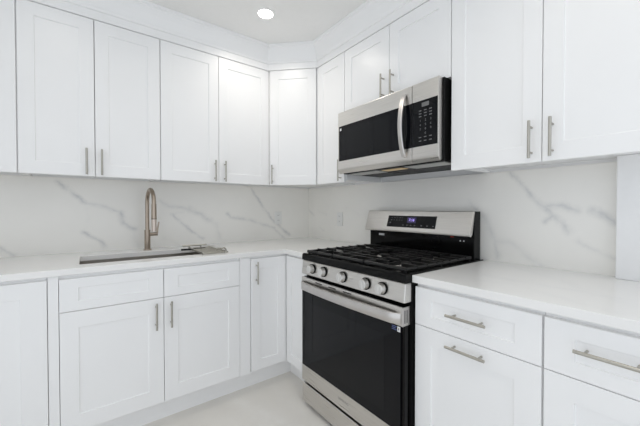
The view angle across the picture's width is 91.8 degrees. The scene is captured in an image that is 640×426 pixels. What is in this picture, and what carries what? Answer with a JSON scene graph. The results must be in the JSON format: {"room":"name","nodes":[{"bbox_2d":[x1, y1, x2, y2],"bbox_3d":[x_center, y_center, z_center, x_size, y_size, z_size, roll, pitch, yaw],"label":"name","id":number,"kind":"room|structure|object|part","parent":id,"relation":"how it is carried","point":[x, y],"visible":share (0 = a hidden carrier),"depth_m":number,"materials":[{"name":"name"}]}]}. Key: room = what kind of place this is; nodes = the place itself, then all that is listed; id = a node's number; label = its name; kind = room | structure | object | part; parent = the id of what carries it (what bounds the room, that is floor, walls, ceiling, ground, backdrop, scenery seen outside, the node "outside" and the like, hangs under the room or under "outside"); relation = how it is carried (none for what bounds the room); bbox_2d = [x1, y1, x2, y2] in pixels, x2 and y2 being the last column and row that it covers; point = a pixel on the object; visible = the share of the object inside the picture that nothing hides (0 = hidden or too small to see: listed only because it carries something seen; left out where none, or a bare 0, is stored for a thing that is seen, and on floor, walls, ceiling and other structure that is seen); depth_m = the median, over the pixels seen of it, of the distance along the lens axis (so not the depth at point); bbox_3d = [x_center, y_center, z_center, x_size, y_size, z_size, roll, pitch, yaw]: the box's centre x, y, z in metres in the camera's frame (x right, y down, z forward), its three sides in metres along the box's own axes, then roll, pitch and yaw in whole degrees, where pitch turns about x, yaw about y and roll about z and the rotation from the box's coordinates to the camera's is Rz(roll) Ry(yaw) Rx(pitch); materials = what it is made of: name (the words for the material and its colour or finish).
{"room":"kitchen","nodes":[
{"label":"kitchen","id":0,"kind":"room"},
{"bbox_2d":[0,172,308,188],"bbox_3d":[-1.461,-0.043,2.088,3.515,2.510,0.100,-1,1,-37],"label":"wall","id":1,"kind":"structure","parent":0,"point":[1,173],"depth_m":2.14,"materials":[{"name":"white paint"}]},
{"bbox_2d":[0,0,27,175],"bbox_3d":[-1.861,-0.674,1.465,0.658,0.949,0.401,-1,1,-37],"label":"upper cabinet","id":2,"kind":"object","parent":1,"relation":"attached to","point":[8,52],"visible":0.57,"depth_m":1.52,"materials":[{"name":"white paint"}]},
{"bbox_3d":[-1.637,-0.631,1.441,0.325,0.864,0.020,-1,1,-37],"label":"door","id":3,"kind":"part","parent":2,"relation":"part of","materials":[{"name":"white paint"}]},
{"bbox_2d":[16,0,159,181],"bbox_3d":[-1.341,-0.680,1.855,0.642,0.949,0.401,-1,1,-37],"label":"upper cabinet","id":4,"kind":"object","parent":1,"relation":"attached to","point":[88,90],"visible":0.98,"depth_m":1.69,"materials":[{"name":"white paint"}]},
{"bbox_3d":[-1.380,-0.634,1.634,0.309,0.864,0.020,-1,1,-37],"label":"door","id":5,"kind":"part","parent":4,"relation":"part of","materials":[{"name":"white paint"}]},
{"bbox_3d":[-1.269,-0.281,1.688,0.010,0.143,0.036,-1,1,-37],"label":"handle","id":6,"kind":"part","parent":4,"relation":"part of","materials":[{"name":"silver metal"}]},
{"bbox_3d":[-1.214,-0.281,1.729,0.010,0.143,0.036,-1,1,-37],"label":"handle","id":7,"kind":"part","parent":4,"relation":"part of","materials":[{"name":"silver metal"}]},
{"bbox_3d":[-1.124,-0.637,1.827,0.325,0.864,0.020,-1,1,-37],"label":"door","id":8,"kind":"part","parent":4,"relation":"part of","materials":[{"name":"white paint"}]},
{"bbox_2d":[0,175,308,257],"bbox_3d":[-1.195,0.012,2.217,2.734,0.470,0.014,-1,1,-37],"label":"backsplash","id":9,"kind":"structure","parent":1,"relation":"attached to","point":[40,215],"depth_m":2.12,"materials":[{"name":"stone"}]},
{"bbox_2d":[275,211,281,223],"bbox_3d":[-0.379,0.044,2.817,0.072,0.116,0.008,-1,1,-37],"label":"power outlet","id":10,"kind":"object","parent":9,"relation":"attached to","point":[278,214],"visible":1,"depth_m":2.82,"materials":[{"name":"white plastic"}]},
{"bbox_2d":[151,40,268,185],"bbox_3d":[-0.786,-0.686,2.273,0.748,0.949,0.401,-1,1,-37],"label":"upper cabinet","id":11,"kind":"object","parent":1,"relation":"attached to","point":[214,110],"visible":0.93,"depth_m":2.10,"materials":[{"name":"white paint"}]},
{"bbox_3d":[-0.847,-0.640,2.035,0.358,0.864,0.020,-1,1,-37],"label":"door","id":12,"kind":"part","parent":11,"relation":"part of","materials":[{"name":"white paint"}]},
{"bbox_3d":[-0.710,-0.287,2.108,0.010,0.143,0.036,-1,1,-37],"label":"handle","id":13,"kind":"part","parent":11,"relation":"part of","materials":[{"name":"silver metal"}]},
{"bbox_3d":[-0.655,-0.287,2.149,0.010,0.143,0.036,-1,1,-37],"label":"handle","id":14,"kind":"part","parent":11,"relation":"part of","materials":[{"name":"silver metal"}]},
{"bbox_3d":[-0.549,-0.643,2.259,0.382,0.864,0.020,-1,1,-37],"label":"door","id":15,"kind":"part","parent":11,"relation":"part of","materials":[{"name":"white paint"}]},
{"bbox_2d":[28,0,428,71],"bbox_3d":[-0.455,-1.155,1.657,3.173,0.172,1.442,0,1,4],"label":"crown molding","id":16,"kind":"structure","parent":1,"relation":"attached to","point":[144,17],"depth_m":1.96,"materials":[{"name":"white paint"}]},
{"bbox_2d":[265,68,342,187],"bbox_3d":[-0.173,-0.690,2.594,0.635,0.949,0.624,-1,1,-37],"label":"upper cabinet","id":17,"kind":"object","parent":1,"relation":"attached to","point":[292,93],"visible":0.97,"depth_m":2.34,"materials":[{"name":"white paint"}]},
{"bbox_3d":[-0.204,-0.644,2.346,0.356,0.864,0.020,0,1,8],"label":"door","id":18,"kind":"part","parent":17,"relation":"part of","materials":[{"name":"white paint"}]},
{"bbox_2d":[142,371,332,425],"bbox_3d":[-0.355,1.210,0.551,3.415,0.050,3.715,-1,1,-37],"label":"floor","id":19,"kind":"structure","parent":0,"point":[278,400],"depth_m":1.84,"materials":[{"name":"tile"}]},
{"bbox_2d":[0,278,48,425],"bbox_3d":[-1.714,0.730,1.443,0.724,0.884,0.644,-1,1,-37],"label":"base cabinet","id":20,"kind":"object","parent":19,"relation":"on","point":[24,385],"visible":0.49,"depth_m":1.35,"materials":[{"name":"white paint"}]},
{"bbox_2d":[47,257,249,425],"bbox_3d":[-1.020,0.723,1.942,0.983,0.884,0.681,-1,1,-37],"label":"base cabinet","id":21,"kind":"object","parent":19,"relation":"on","point":[139,346],"visible":0.92,"depth_m":1.65,"materials":[{"name":"white paint"}]},
{"bbox_3d":[-1.029,0.383,1.562,0.435,0.153,0.020,-1,1,-37],"label":"false drawer","id":22,"kind":"part","parent":21,"relation":"part of","materials":[{"name":"white paint"}]},
{"bbox_3d":[-1.029,0.747,1.567,0.435,0.571,0.020,-1,1,-37],"label":"door","id":23,"kind":"part","parent":21,"relation":"part of","materials":[{"name":"white paint"}]},
{"bbox_3d":[-0.869,0.551,1.650,0.010,0.142,0.036,-1,1,-37],"label":"handle","id":24,"kind":"part","parent":21,"relation":"part of","materials":[{"name":"silver metal"}]},
{"bbox_3d":[-0.811,0.550,1.694,0.010,0.142,0.036,-1,1,-37],"label":"handle","id":25,"kind":"part","parent":21,"relation":"part of","materials":[{"name":"silver metal"}]},
{"bbox_3d":[-0.681,0.379,1.824,0.430,0.153,0.020,-1,1,-37],"label":"false drawer","id":26,"kind":"part","parent":21,"relation":"part of","materials":[{"name":"white paint"}]},
{"bbox_3d":[-0.681,0.744,1.829,0.430,0.571,0.020,-1,1,-37],"label":"door","id":27,"kind":"part","parent":21,"relation":"part of","materials":[{"name":"white paint"}]},
{"bbox_2d":[246,254,306,386],"bbox_3d":[-0.198,0.716,2.421,0.907,0.884,0.902,-1,1,-37],"label":"base cabinet","id":28,"kind":"object","parent":19,"relation":"on","point":[275,280],"visible":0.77,"depth_m":2.08,"materials":[{"name":"white paint"}]},
{"bbox_2d":[0,237,363,281],"bbox_3d":[-0.888,0.266,1.895,2.634,0.030,0.904,-1,1,-37],"label":"countertop","id":29,"kind":"structure","parent":28,"relation":"on","point":[52,265],"depth_m":1.83,"materials":[{"name":"white stone"}]},
{"bbox_2d":[80,252,199,263],"bbox_3d":[-1.012,0.389,1.895,0.764,0.214,0.382,-1,1,-37],"label":"sink","id":30,"kind":"object","parent":29,"relation":"in","point":[189,253],"visible":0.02,"depth_m":1.99,"materials":[{"name":"silver metal"}]},
{"bbox_2d":[143,188,159,249],"bbox_3d":[-1.088,0.042,2.041,0.099,0.414,0.220,-1,1,-41],"label":"faucet","id":31,"kind":"object","parent":29,"relation":"on","point":[154,227],"visible":0.99,"depth_m":2.07,"materials":[{"name":"silver metal"}]},
{"bbox_3d":[-1.104,-0.023,2.020,0.024,0.284,0.204,-1,1,-41],"label":"spout","id":32,"kind":"part","parent":31,"relation":"part of","materials":[{"name":"silver metal"}]},
{"bbox_2d":[181,244,227,254],"bbox_3d":[-0.759,0.231,2.032,0.230,0.036,0.340,-1,1,-37],"label":"dish rack","id":33,"kind":"object","parent":29,"relation":"on","point":[208,249],"visible":1,"depth_m":2.04,"materials":[{"name":"silver metal"}]},
{"bbox_3d":[-0.403,0.386,1.998,0.010,0.142,0.036,-1,1,-37],"label":"handle","id":34,"kind":"part","parent":28,"relation":"part of","materials":[{"name":"silver metal"}]},
{"bbox_3d":[-0.345,0.661,2.081,0.256,0.730,0.020,-1,1,-37],"label":"door","id":35,"kind":"part","parent":28,"relation":"part of","materials":[{"name":"white paint"}]},
{"bbox_3d":[-0.150,0.661,2.055,0.020,0.730,0.250,-1,1,-37],"label":"door","id":36,"kind":"part","parent":28,"relation":"part of","materials":[{"name":"white paint"}]},
{"bbox_2d":[301,211,482,425],"bbox_3d":[0.370,0.578,1.782,0.717,1.178,0.784,-1,1,-37],"label":"gas range","id":37,"kind":"object","parent":19,"relation":"on","point":[358,301],"visible":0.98,"depth_m":1.59,"materials":[{"name":"black metal"}]},
{"bbox_3d":[0.137,1.087,1.611,0.043,0.112,0.754,-1,1,-37],"label":"drawer","id":38,"kind":"part","parent":37,"relation":"part of","materials":[{"name":"silver metal"}]},
{"bbox_3d":[0.119,0.969,1.599,0.009,0.092,0.748,-1,1,-37],"label":"trim","id":39,"kind":"part","parent":37,"relation":"part of","materials":[{"name":"silver metal"}]},
{"bbox_3d":[0.098,0.437,1.577,0.038,0.045,0.746,-1,1,-37],"label":"handle","id":40,"kind":"part","parent":37,"relation":"part of","materials":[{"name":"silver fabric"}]},
{"bbox_3d":[0.117,0.696,1.599,0.008,0.454,0.740,-1,1,-37],"label":"glass","id":41,"kind":"part","parent":37,"relation":"part of","materials":[{"name":"black glass"}]},
{"bbox_3d":[0.118,0.428,1.591,0.012,0.081,0.748,-1,1,-37],"label":"trim","id":42,"kind":"part","parent":37,"relation":"part of","materials":[{"name":"silver metal"}]},
{"bbox_3d":[0.137,0.330,1.595,0.049,0.082,0.762,-1,1,-37],"label":"control panel","id":43,"kind":"part","parent":37,"relation":"part of","materials":[{"name":"silver metal"}]},
{"bbox_3d":[0.140,0.701,1.607,0.037,0.627,0.754,-1,1,-37],"label":"oven door","id":44,"kind":"part","parent":37,"relation":"part of","materials":[{"name":"black glass"}]},
{"bbox_3d":[0.215,0.331,1.453,0.007,0.057,0.057,-1,1,-37],"label":"knob","id":45,"kind":"part","parent":37,"relation":"part of","materials":[{"name":"silver metal"}]},
{"bbox_3d":[0.276,0.333,1.373,0.007,0.057,0.057,-1,1,-37],"label":"knob","id":46,"kind":"part","parent":37,"relation":"part of","materials":[{"name":"silver metal"}]},
{"bbox_2d":[302,247,482,283],"bbox_3d":[0.386,0.265,1.784,0.663,0.040,0.770,-1,1,-37],"label":"cooktop","id":47,"kind":"object","parent":37,"relation":"in","point":[382,273],"depth_m":1.58,"materials":[{"name":"metal"}]},
{"bbox_3d":[0.574,0.056,1.941,0.050,0.137,0.764,-1,1,-37],"label":"backguard panel","id":48,"kind":"part","parent":37,"relation":"part of","materials":[{"name":"silver metal"}]},
{"bbox_2d":[415,284,545,425],"bbox_3d":[0.779,0.732,1.310,0.681,0.884,0.457,-1,1,-37],"label":"base cabinet","id":49,"kind":"object","parent":19,"relation":"on","point":[479,361],"visible":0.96,"depth_m":1.11,"materials":[{"name":"white paint"}]},
{"bbox_3d":[0.521,0.502,1.114,0.036,0.010,0.145,-1,1,-37],"label":"handle","id":50,"kind":"part","parent":49,"relation":"part of","materials":[{"name":"silver metal"}]},
{"bbox_3d":[0.522,0.384,1.112,0.036,0.010,0.145,-1,1,-37],"label":"handle","id":51,"kind":"part","parent":49,"relation":"part of","materials":[{"name":"silver metal"}]},
{"bbox_3d":[0.544,0.387,1.129,0.020,0.156,0.453,-1,1,-37],"label":"drawer","id":52,"kind":"part","parent":49,"relation":"part of","materials":[{"name":"white paint"}]},
{"bbox_2d":[543,313,639,425],"bbox_3d":[1.101,0.738,0.882,0.681,0.884,0.610,-1,1,-37],"label":"base cabinet","id":53,"kind":"object","parent":19,"relation":"on","point":[592,370],"visible":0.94,"depth_m":0.85,"materials":[{"name":"white paint"}]},
{"bbox_2d":[412,260,639,333],"bbox_3d":[0.973,0.278,1.064,0.660,0.030,1.080,-1,1,-37],"label":"countertop","id":54,"kind":"structure","parent":53,"relation":"on","point":[605,300],"depth_m":1.08,"materials":[{"name":"white stone"}]},
{"bbox_3d":[0.866,0.760,0.706,0.020,0.571,0.606,-1,1,-37],"label":"door","id":55,"kind":"part","parent":53,"relation":"part of","materials":[{"name":"white paint"}]},
{"bbox_3d":[0.753,0.382,0.804,0.036,0.010,0.150,-1,1,-37],"label":"handle","id":56,"kind":"part","parent":53,"relation":"part of","materials":[{"name":"silver metal"}]},
{"bbox_2d":[147,0,366,43],"bbox_3d":[-0.355,-1.250,0.516,3.415,0.050,3.715,-1,1,-37],"label":"ceiling","id":57,"kind":"structure","parent":0,"point":[294,20],"depth_m":1.95,"materials":[{"name":"paint"}]},
{"bbox_2d":[255,7,275,19],"bbox_3d":[-0.340,-1.242,1.938,0.124,0.006,0.124,-1,1,-37],"label":"recessed light","id":58,"kind":"object","parent":57,"relation":"in","point":[265,13],"visible":1,"depth_m":1.93,"materials":[{"name":"paint"}]},
{"bbox_2d":[309,158,616,188],"bbox_3d":[1.050,-0.035,1.590,0.100,2.510,3.715,-1,1,-37],"label":"wall","id":59,"kind":"structure","parent":0,"point":[447,173],"depth_m":1.82,"materials":[{"name":"white marble"}]},
{"bbox_2d":[317,52,380,184],"bbox_3d":[0.202,-0.686,2.291,0.401,0.949,0.306,-1,1,-37],"label":"upper cabinet","id":60,"kind":"object","parent":59,"relation":"attached to","point":[331,75],"visible":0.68,"depth_m":2.20,"materials":[{"name":"white paint"}]},
{"bbox_3d":[0.078,-0.642,2.199,0.020,0.864,0.301,-1,1,-37],"label":"door","id":61,"kind":"part","parent":60,"relation":"part of","materials":[{"name":"white paint"}]},
{"bbox_3d":[0.129,-0.287,2.090,0.036,0.143,0.010,-1,1,-37],"label":"handle","id":62,"kind":"part","parent":60,"relation":"part of","materials":[{"name":"silver metal"}]},
{"bbox_2d":[345,0,451,110],"bbox_3d":[0.521,-0.903,1.863,0.401,0.503,0.758,-1,1,-37],"label":"upper cabinet","id":63,"kind":"object","parent":59,"relation":"attached to","point":[415,48],"visible":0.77,"depth_m":1.69,"materials":[{"name":"white paint"}]},
{"bbox_3d":[0.286,-0.861,1.920,0.020,0.418,0.378,-1,1,-37],"label":"door","id":64,"kind":"part","parent":63,"relation":"part of","materials":[{"name":"white paint"}]},
{"bbox_3d":[0.356,-0.726,1.783,0.036,0.138,0.010,-1,1,-37],"label":"handle","id":65,"kind":"part","parent":63,"relation":"part of","materials":[{"name":"silver metal"}]},
{"bbox_3d":[0.397,-0.726,1.727,0.036,0.138,0.010,-1,1,-37],"label":"handle","id":66,"kind":"part","parent":63,"relation":"part of","materials":[{"name":"silver metal"}]},
{"bbox_2d":[338,76,451,176],"bbox_3d":[0.490,-0.450,1.850,0.474,0.398,0.734,-1,1,-37],"label":"microwave","id":67,"kind":"object","parent":63,"relation":"attached to","point":[406,131],"visible":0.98,"depth_m":1.65,"materials":[{"name":"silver metal"}]},
{"bbox_3d":[0.304,-0.451,1.810,0.034,0.396,0.576,-1,1,-37],"label":"door","id":68,"kind":"part","parent":67,"relation":"part of","materials":[{"name":"black glass"}]},
{"bbox_3d":[0.420,-0.448,1.588,0.048,0.318,0.026,-1,1,-37],"label":"handle","id":69,"kind":"part","parent":67,"relation":"part of","materials":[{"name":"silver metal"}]},
{"bbox_3d":[0.523,-0.447,1.519,0.034,0.396,0.146,-1,1,-37],"label":"control panel","id":70,"kind":"part","parent":67,"relation":"part of","materials":[{"name":"silver metal"}]},
{"bbox_3d":[0.513,-0.857,1.618,0.020,0.418,0.371,-1,1,-37],"label":"door","id":71,"kind":"part","parent":63,"relation":"part of","materials":[{"name":"white paint"}]},
{"bbox_2d":[309,162,616,275],"bbox_3d":[0.559,0.013,2.148,0.014,0.470,2.204,-1,1,-37],"label":"backsplash","id":72,"kind":"structure","parent":59,"relation":"attached to","point":[563,217],"depth_m":1.56,"materials":[{"name":"stone"}]},
{"bbox_2d":[337,212,342,225],"bbox_3d":[0.168,0.051,2.649,0.008,0.116,0.072,-1,1,-37],"label":"power outlet","id":73,"kind":"object","parent":72,"relation":"attached to","point":[339,214],"visible":1,"depth_m":2.64,"materials":[{"name":"white plastic"}]},
{"bbox_2d":[451,0,639,172],"bbox_3d":[0.971,-0.671,1.268,0.401,0.949,0.737,-1,1,-37],"label":"upper cabinet","id":74,"kind":"object","parent":59,"relation":"attached to","point":[535,82],"visible":1,"depth_m":1.18,"materials":[{"name":"white paint"}]},
{"bbox_3d":[0.737,-0.629,1.323,0.020,0.864,0.364,-1,1,-37],"label":"door","id":75,"kind":"part","parent":74,"relation":"part of","materials":[{"name":"white paint"}]},
{"bbox_3d":[0.805,-0.281,1.191,0.036,0.143,0.010,-1,1,-37],"label":"handle","id":76,"kind":"part","parent":74,"relation":"part of","materials":[{"name":"silver metal"}]},
{"bbox_3d":[0.846,-0.280,1.137,0.036,0.143,0.010,-1,1,-37],"label":"handle","id":77,"kind":"part","parent":74,"relation":"part of","materials":[{"name":"silver metal"}]},
{"bbox_3d":[0.958,-0.625,1.029,0.020,0.864,0.364,-1,1,-37],"label":"door","id":78,"kind":"part","parent":74,"relation":"part of","materials":[{"name":"white paint"}]},
{"bbox_2d":[615,154,639,281],"bbox_3d":[1.256,0.018,1.176,0.068,0.486,0.185,-1,1,-37],"label":"trim","id":79,"kind":"structure","parent":59,"relation":"attached to","point":[627,265],"depth_m":1.20,"materials":[{"name":"white paint"}]}
]}

